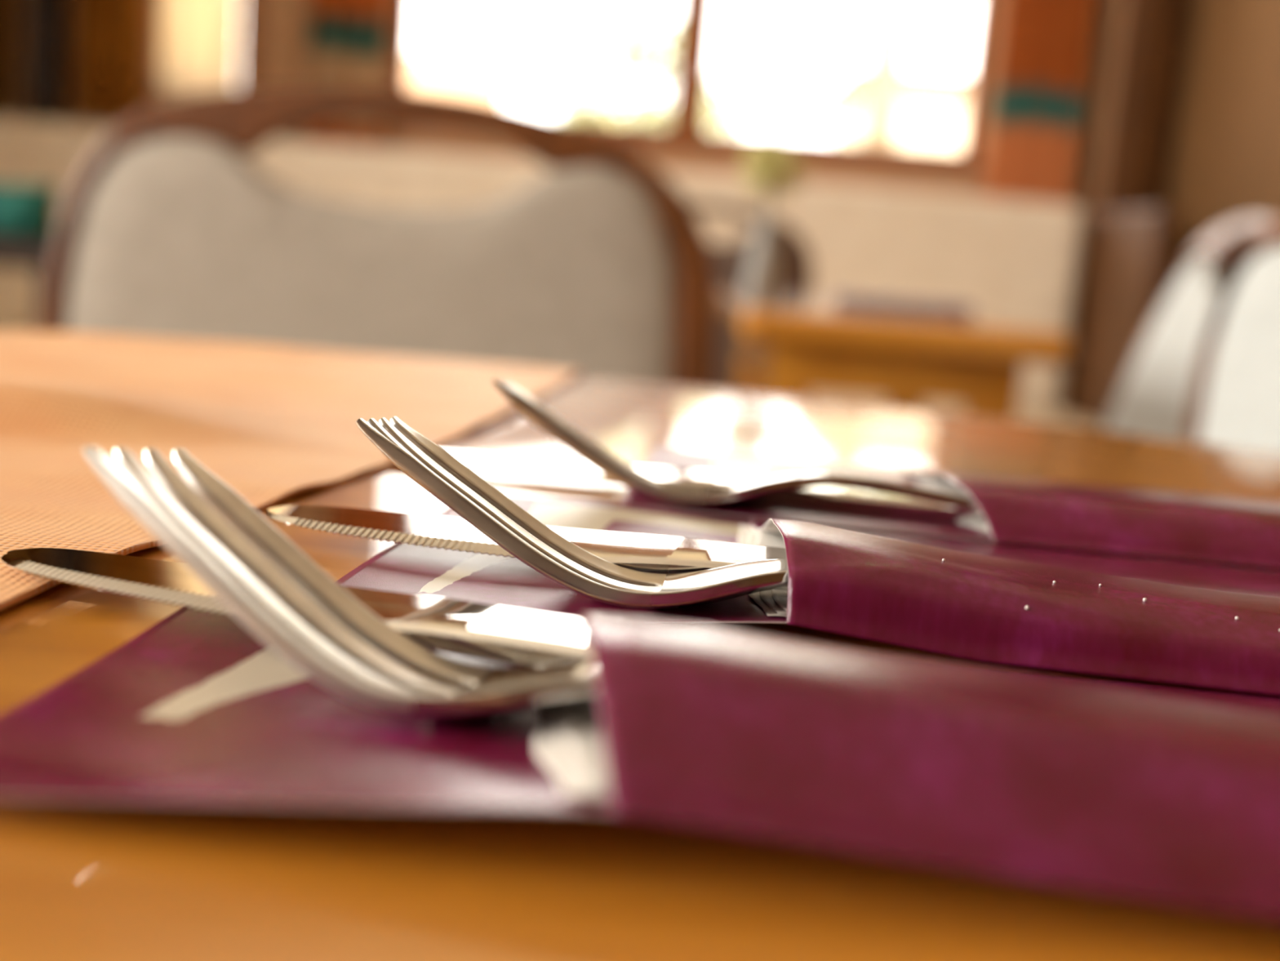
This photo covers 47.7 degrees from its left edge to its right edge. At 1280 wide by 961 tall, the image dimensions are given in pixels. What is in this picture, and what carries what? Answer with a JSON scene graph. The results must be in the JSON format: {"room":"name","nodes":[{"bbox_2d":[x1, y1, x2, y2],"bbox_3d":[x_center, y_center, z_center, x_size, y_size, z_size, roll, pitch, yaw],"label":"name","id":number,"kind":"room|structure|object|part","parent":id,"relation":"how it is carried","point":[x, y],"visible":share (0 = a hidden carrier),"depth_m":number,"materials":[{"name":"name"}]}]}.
{"room":"restaurant","nodes":[
{"label":"restaurant","id":0,"kind":"room"},
{"bbox_2d":[13,0,1127,410],"bbox_3d":[-0.662,-1.272,4.234,4.576,2.650,0.150,5,9,0],"label":"window frame","id":1,"kind":"structure","parent":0,"point":[1109,16],"depth_m":4.20,"materials":[{"name":"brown paint"}]},
{"bbox_2d":[75,0,147,119],"bbox_3d":[-1.463,-1.764,4.043,0.200,1.472,0.088,5,9,0],"label":"curtain","id":2,"kind":"object","parent":1,"relation":"hanging from","point":[111,43],"visible":0.96,"depth_m":4.11,"materials":[{"name":"orange fabric"}]},
{"bbox_2d":[156,0,239,98],"bbox_3d":[-1.221,-1.782,4.055,0.230,1.402,0.054,5,9,0],"label":"curtain","id":3,"kind":"object","parent":1,"relation":"hanging from","point":[197,43],"visible":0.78,"depth_m":4.13,"materials":[{"name":"beige fabric"}]},
{"bbox_2d":[236,0,242,88],"bbox_3d":[-1.219,-1.745,4.144,0.230,1.240,0.050,5,9,0],"label":"window","id":4,"kind":"structure","parent":1,"relation":"in","point":[241,0],"depth_m":4.20,"materials":[{"name":"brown wood"}]},
{"bbox_2d":[239,0,258,88],"bbox_3d":[-1.086,-1.703,4.078,0.042,1.520,0.030,5,9,0],"label":"trim","id":5,"kind":"structure","parent":1,"relation":"attached to","point":[250,8],"depth_m":4.14,"materials":[{"name":"brown wood"}]},
{"bbox_2d":[256,0,307,133],"bbox_3d":[-0.982,-1.727,4.053,0.135,1.472,0.068,5,9,0],"label":"curtain","id":6,"kind":"object","parent":1,"relation":"hanging from","point":[282,24],"visible":0.67,"depth_m":4.12,"materials":[{"name":"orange fabric"}]},
{"bbox_2d":[305,0,387,147],"bbox_3d":[-0.794,-1.700,4.045,0.215,1.492,0.088,5,9,0],"label":"curtain","id":7,"kind":"object","parent":1,"relation":"hanging from","point":[348,37],"visible":0.81,"depth_m":4.11,"materials":[{"name":"orange fabric"}]},
{"bbox_2d":[382,118,986,173],"bbox_3d":[0.124,-0.971,4.195,1.774,0.022,0.065,5,9,0],"label":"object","id":8,"kind":"structure","parent":1,"relation":"attached to","point":[628,140],"depth_m":4.16,"materials":[{"name":"brown wood"}]},
{"bbox_2d":[392,0,994,164],"bbox_3d":[0.176,-1.617,4.147,1.714,1.272,0.050,5,9,0],"label":"window","id":9,"kind":"structure","parent":1,"relation":"in","point":[695,21],"depth_m":4.21,"materials":[{"name":"brown wood"}]},
{"bbox_2d":[982,0,1096,204],"bbox_3d":[1.167,-1.508,4.050,0.255,1.562,0.088,5,9,0],"label":"curtain","id":10,"kind":"object","parent":1,"relation":"hanging from","point":[1045,45],"visible":0.86,"depth_m":4.10,"materials":[{"name":"orange fabric"}]},
{"bbox_2d":[1151,0,1279,282],"bbox_3d":[1.498,-0.526,0.756,0.150,2.650,6.900,5,9,0],"label":"wall","id":11,"kind":"structure","parent":0,"point":[1219,165],"depth_m":3.62,"materials":[{"name":"beige paint"}]},
{"bbox_3d":[-0.817,0.649,0.978,4.676,0.100,7.300,5,9,0],"label":"floor","id":12,"kind":"structure","parent":0,"visible":0},
{"bbox_2d":[0,0,14,119],"bbox_3d":[-2.217,-1.180,3.991,0.830,2.300,0.360,5,9,0],"label":"tall cabinet","id":13,"kind":"object","parent":12,"relation":"on","point":[6,6],"visible":0.17,"depth_m":4.11,"materials":[{"name":"brown wood"}]},
{"bbox_2d":[0,236,55,331],"bbox_3d":[-1.294,-0.129,2.935,0.340,0.720,0.320,5,9,0],"label":"stool","id":14,"kind":"object","parent":12,"relation":"on","point":[15,252],"visible":0.17,"depth_m":2.73,"materials":[{"name":"black wood"}]},
{"bbox_3d":[-1.267,-0.458,2.881,0.340,0.050,0.320,5,9,0],"label":"seat","id":15,"kind":"part","parent":14,"relation":"part of","materials":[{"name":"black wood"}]},
{"bbox_2d":[0,183,59,240],"bbox_3d":[-1.281,-0.540,2.867,0.260,0.110,0.100,5,9,0],"label":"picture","id":16,"kind":"object","parent":14,"relation":"on","point":[26,211],"visible":1,"depth_m":2.83,"materials":[{"name":"teal fabric"}]},
{"bbox_3d":[-1.153,-0.070,2.806,0.030,0.670,0.030,5,9,0],"label":"leg","id":17,"kind":"part","parent":14,"relation":"part of","materials":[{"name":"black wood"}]},
{"bbox_2d":[24,0,67,123],"bbox_3d":[-1.667,-1.325,4.066,0.085,2.648,0.090,5,9,0],"label":"wooden post","id":18,"kind":"object","parent":12,"relation":"on","point":[46,20],"visible":0.2,"depth_m":4.05,"materials":[{"name":"black wood"}]},
{"bbox_2d":[38,84,715,388],"bbox_3d":[-0.318,0.068,1.486,0.783,0.957,0.523,5,9,0],"label":"dining chair","id":19,"kind":"object","parent":12,"relation":"on","point":[166,229],"visible":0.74,"depth_m":1.61,"materials":[{"name":"beige fabric"}]},
{"bbox_2d":[0,117,1181,430],"bbox_3d":[-0.338,-0.292,3.544,3.040,0.995,0.780,5,9,0],"label":"wall","id":20,"kind":"structure","parent":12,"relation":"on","point":[1099,280],"depth_m":3.69,"materials":[{"name":"beige paint"}]},
{"bbox_3d":[-0.376,-0.189,3.470,2.980,0.130,0.600,5,9,0],"label":"seat","id":21,"kind":"part","parent":20,"relation":"part of","materials":[{"name":"beige fabric"}]},
{"bbox_3d":[1.150,-0.177,3.619,0.055,0.980,0.630,5,9,0],"label":"panel","id":22,"kind":"part","parent":20,"relation":"part of","materials":[{"name":"brown wood"}]},
{"bbox_2d":[0,376,1279,960],"bbox_3d":[-0.104,0.423,0.071,1.304,0.750,1.304,5,9,0],"label":"dining table","id":23,"kind":"object","parent":12,"relation":"on","point":[81,880],"visible":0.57,"depth_m":0.14,"materials":[{"name":"brown wood"}]},
{"bbox_2d":[0,329,582,610],"bbox_3d":[-0.274,0.087,0.187,0.473,0.183,0.975,5,9,0],"label":"table runner","id":24,"kind":"object","parent":23,"relation":"on","point":[273,424],"visible":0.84,"depth_m":0.38,"materials":[{"name":"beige fabric"}]},
{"bbox_2d":[0,605,1279,920],"bbox_3d":[0.042,0.027,0.178,0.230,0.018,0.090,5,9,3],"label":"pocket","id":25,"kind":"object","parent":23,"relation":"on","point":[1155,793],"visible":0.96,"depth_m":0.15,"materials":[{"name":"purple paper"}]},
{"bbox_2d":[0,547,592,667],"bbox_3d":[-0.014,0.021,0.196,0.190,0.008,0.019,8,10,21],"label":"knife","id":26,"kind":"object","parent":25,"relation":"in","point":[520,637],"visible":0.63,"depth_m":0.20,"materials":[{"name":"metal"}]},
{"bbox_3d":[-0.065,0.016,0.216,0.080,0.004,0.019,7,11,22],"label":"blade","id":27,"kind":"part","parent":26,"relation":"part of","materials":[{"name":"silver metal"}]},
{"bbox_3d":[0.023,0.026,0.183,0.110,0.005,0.016,7,11,22],"label":"handle","id":28,"kind":"part","parent":26,"relation":"part of","materials":[{"name":"metal"}]},
{"bbox_2d":[82,446,598,717],"bbox_3d":[0.023,0.022,0.163,0.196,0.029,0.025,8,10,19],"label":"fork","id":29,"kind":"object","parent":25,"relation":"in","point":[257,573],"visible":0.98,"depth_m":0.19,"materials":[{"name":"metal"}]},
{"bbox_2d":[412,658,598,717],"bbox_3d":[0.005,0.027,0.171,0.059,0.009,0.024,5,2,17],"label":"handle","id":30,"kind":"object","parent":29,"relation":"on","point":[442,687],"depth_m":0.17,"materials":[{"name":"metal"}]},
{"bbox_2d":[533,699,609,799],"bbox_3d":[0.018,0.030,0.177,0.062,0.008,0.082,5,9,0],"label":"paper napkin","id":31,"kind":"object","parent":25,"relation":"in","point":[568,739],"visible":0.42,"depth_m":0.16,"materials":[{"name":"white paper"}]},
{"bbox_2d":[335,494,1279,696],"bbox_3d":[0.069,0.014,0.274,0.230,0.016,0.106,5,9,5],"label":"pocket","id":32,"kind":"object","parent":23,"relation":"on","point":[897,589],"visible":0.9,"depth_m":0.23,"materials":[{"name":"purple leather"}]},
{"bbox_2d":[266,504,788,590],"bbox_3d":[0.021,0.015,0.257,0.190,0.007,0.019,7,10,11],"label":"knife","id":33,"kind":"object","parent":32,"relation":"in","point":[654,553],"visible":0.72,"depth_m":0.26,"materials":[{"name":"metal"}]},
{"bbox_3d":[-0.033,0.010,0.268,0.080,0.004,0.019,6,14,12],"label":"blade","id":34,"kind":"part","parent":33,"relation":"part of","materials":[{"name":"silver metal"}]},
{"bbox_3d":[0.060,0.019,0.250,0.110,0.005,0.016,6,14,12],"label":"handle","id":35,"kind":"part","parent":33,"relation":"part of","materials":[{"name":"metal"}]},
{"bbox_2d":[355,416,788,608],"bbox_3d":[0.051,0.012,0.233,0.197,0.028,0.025,6,9,7],"label":"fork","id":36,"kind":"object","parent":32,"relation":"in","point":[507,524],"visible":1,"depth_m":0.24,"materials":[{"name":"metal"}]},
{"bbox_2d":[650,558,788,608],"bbox_3d":[0.033,0.018,0.237,0.059,0.009,0.024,3,4,7],"label":"handle","id":37,"kind":"object","parent":36,"relation":"on","point":[685,589],"depth_m":0.23,"materials":[{"name":"metal"}]},
{"bbox_2d":[737,524,787,617],"bbox_3d":[0.045,0.018,0.274,0.056,0.005,0.094,5,9,5],"label":"paper napkin","id":38,"kind":"object","parent":32,"relation":"in","point":[774,602],"visible":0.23,"depth_m":0.25,"materials":[{"name":"white paper"}]},
{"bbox_2d":[621,446,1279,568],"bbox_3d":[0.115,0.004,0.376,0.230,0.010,0.106,5,9,4],"label":"pocket","id":39,"kind":"object","parent":23,"relation":"on","point":[1073,516],"visible":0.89,"depth_m":0.33,"materials":[{"name":"purple leather"}]},
{"bbox_2d":[445,450,986,521],"bbox_3d":[0.028,0.002,0.359,0.190,0.005,0.019,6,9,7],"label":"knife","id":40,"kind":"object","parent":39,"relation":"in","point":[828,497],"visible":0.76,"depth_m":0.35,"materials":[{"name":"metal"}]},
{"bbox_3d":[-0.026,-0.003,0.367,0.080,0.004,0.019,6,11,8],"label":"blade","id":41,"kind":"part","parent":40,"relation":"part of","materials":[{"name":"metal"}]},
{"bbox_3d":[0.067,0.006,0.355,0.110,0.005,0.016,6,11,8],"label":"handle","id":42,"kind":"part","parent":40,"relation":"part of","materials":[{"name":"metal"}]},
{"bbox_2d":[493,378,981,511],"bbox_3d":[0.063,-0.003,0.341,0.197,0.028,0.025,5,9,3],"label":"fork","id":43,"kind":"object","parent":39,"relation":"in","point":[542,417],"visible":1,"depth_m":0.34,"materials":[{"name":"metal"}]},
{"bbox_2d":[703,472,955,506],"bbox_3d":[0.045,0.003,0.344,0.059,0.009,0.024,1,3,2],"label":"handle","id":44,"kind":"object","parent":43,"relation":"on","point":[750,490],"depth_m":0.34,"materials":[{"name":"metal"}]},
{"bbox_3d":[0.117,0.010,0.341,0.087,0.007,0.013,5,9,2],"label":"handle","id":45,"kind":"part","parent":43,"relation":"part of","materials":[{"name":"metal"}]},
{"bbox_2d":[910,473,990,533],"bbox_3d":[0.099,0.007,0.375,0.047,0.002,0.097,5,9,0],"label":"paper napkin","id":46,"kind":"object","parent":39,"relation":"in","point":[941,483],"visible":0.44,"depth_m":0.40,"materials":[{"name":"white paper"}]},
{"bbox_2d":[668,201,812,391],"bbox_3d":[0.113,-0.054,2.628,0.451,0.895,0.523,3,9,-8],"label":"dining chair","id":47,"kind":"object","parent":12,"relation":"on","point":[730,260],"visible":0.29,"depth_m":2.77,"materials":[{"name":"brown wood"}]},
{"bbox_3d":[0.106,-0.309,2.786,0.451,0.445,0.032,3,9,-8],"label":"frame","id":48,"kind":"part","parent":47,"relation":"part of","materials":[{"name":"brown wood"}]},
{"bbox_2d":[715,288,1072,420],"bbox_3d":[0.267,0.138,1.985,0.365,0.750,0.720,5,9,0],"label":"dining table","id":49,"kind":"object","parent":12,"relation":"on","point":[795,345],"visible":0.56,"depth_m":1.64,"materials":[{"name":"brown wood"}]},
{"bbox_3d":[0.150,0.129,2.264,0.050,0.660,0.050,5,9,0],"label":"leg","id":50,"kind":"part","parent":49,"relation":"part of","materials":[{"name":"brown wood"}]},
{"bbox_2d":[737,128,812,303],"bbox_3d":[0.161,-0.322,1.766,0.090,0.209,0.091,5,9,0],"label":"flower vase","id":51,"kind":"object","parent":49,"relation":"on","point":[762,280],"visible":1,"depth_m":1.76,"materials":[{"name":"white ceramic"},{"name":"leaf"},{"name":"pale leaf"}]},
{"bbox_3d":[0.158,-0.338,1.767,0.004,0.080,0.004,5,9,0],"label":"stem","id":52,"kind":"part","parent":51,"relation":"part of","materials":[{"name":"green plant"}]},
{"bbox_3d":[0.143,0.217,1.721,0.050,0.660,0.050,5,9,0],"label":"leg","id":53,"kind":"part","parent":49,"relation":"part of","materials":[{"name":"brown wood"}]},
{"bbox_2d":[833,293,973,315],"bbox_3d":[0.350,-0.235,1.933,0.180,0.012,0.100,6,9,6],"label":"pocket","id":54,"kind":"object","parent":49,"relation":"on","point":[839,299],"visible":1,"depth_m":1.89,"materials":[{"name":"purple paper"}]},
{"bbox_3d":[0.384,0.147,2.264,0.050,0.660,0.050,5,9,0],"label":"leg","id":55,"kind":"part","parent":49,"relation":"part of","materials":[{"name":"brown wood"}]},
{"bbox_3d":[0.377,0.236,1.721,0.050,0.660,0.050,5,9,0],"label":"leg","id":56,"kind":"part","parent":49,"relation":"part of","materials":[{"name":"brown wood"}]},
{"bbox_2d":[1100,0,1180,212],"bbox_3d":[1.359,-1.057,3.918,0.110,2.648,0.110,5,9,0],"label":"wooden post","id":57,"kind":"object","parent":12,"relation":"on","point":[1150,25],"visible":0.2,"depth_m":3.88,"materials":[{"name":"brown wood"}]},
{"bbox_2d":[1098,214,1279,440],"bbox_3d":[0.497,0.075,1.981,0.614,0.911,0.451,5,9,0],"label":"dining chair","id":58,"kind":"object","parent":12,"relation":"on","point":[1152,397],"visible":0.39,"depth_m":2.00,"materials":[{"name":"brown wood"}]},
{"bbox_3d":[0.729,-0.124,1.950,0.033,0.385,0.405,21,9,-3],"label":"backrest","id":59,"kind":"part","parent":58,"relation":"part of","materials":[{"name":"white fabric"}]},
{"bbox_2d":[1184,220,1279,453],"bbox_3d":[0.403,0.212,1.156,0.523,0.895,0.451,1,10,-20],"label":"dining chair","id":60,"kind":"object","parent":12,"relation":"on","point":[1235,400],"visible":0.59,"depth_m":1.31,"materials":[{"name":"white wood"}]},
{"label":"outside","id":61,"kind":"structure","parent":0,"visible":0},
{"bbox_3d":[0.181,-2.251,22.177,40.000,0.100,35.500,5,9,0],"label":"ground","id":62,"kind":"structure","parent":61,"visible":0},
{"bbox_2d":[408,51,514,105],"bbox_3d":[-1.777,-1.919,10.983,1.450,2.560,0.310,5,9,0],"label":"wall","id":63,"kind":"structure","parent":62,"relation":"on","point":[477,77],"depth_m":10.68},
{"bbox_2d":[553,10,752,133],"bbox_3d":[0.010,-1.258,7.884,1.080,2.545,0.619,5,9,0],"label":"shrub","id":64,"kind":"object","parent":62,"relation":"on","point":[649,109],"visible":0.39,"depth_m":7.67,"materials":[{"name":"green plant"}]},
{"bbox_2d":[817,65,968,151],"bbox_3d":[4.274,-2.621,16.236,4.500,3.200,3.400,5,9,0],"label":"house","id":65,"kind":"structure","parent":62,"relation":"on","point":[933,104],"depth_m":14.57,"materials":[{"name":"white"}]},
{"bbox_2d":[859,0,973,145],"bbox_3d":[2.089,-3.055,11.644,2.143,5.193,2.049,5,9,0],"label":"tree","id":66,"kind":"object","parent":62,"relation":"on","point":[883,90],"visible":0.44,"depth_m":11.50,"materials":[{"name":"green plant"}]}
]}

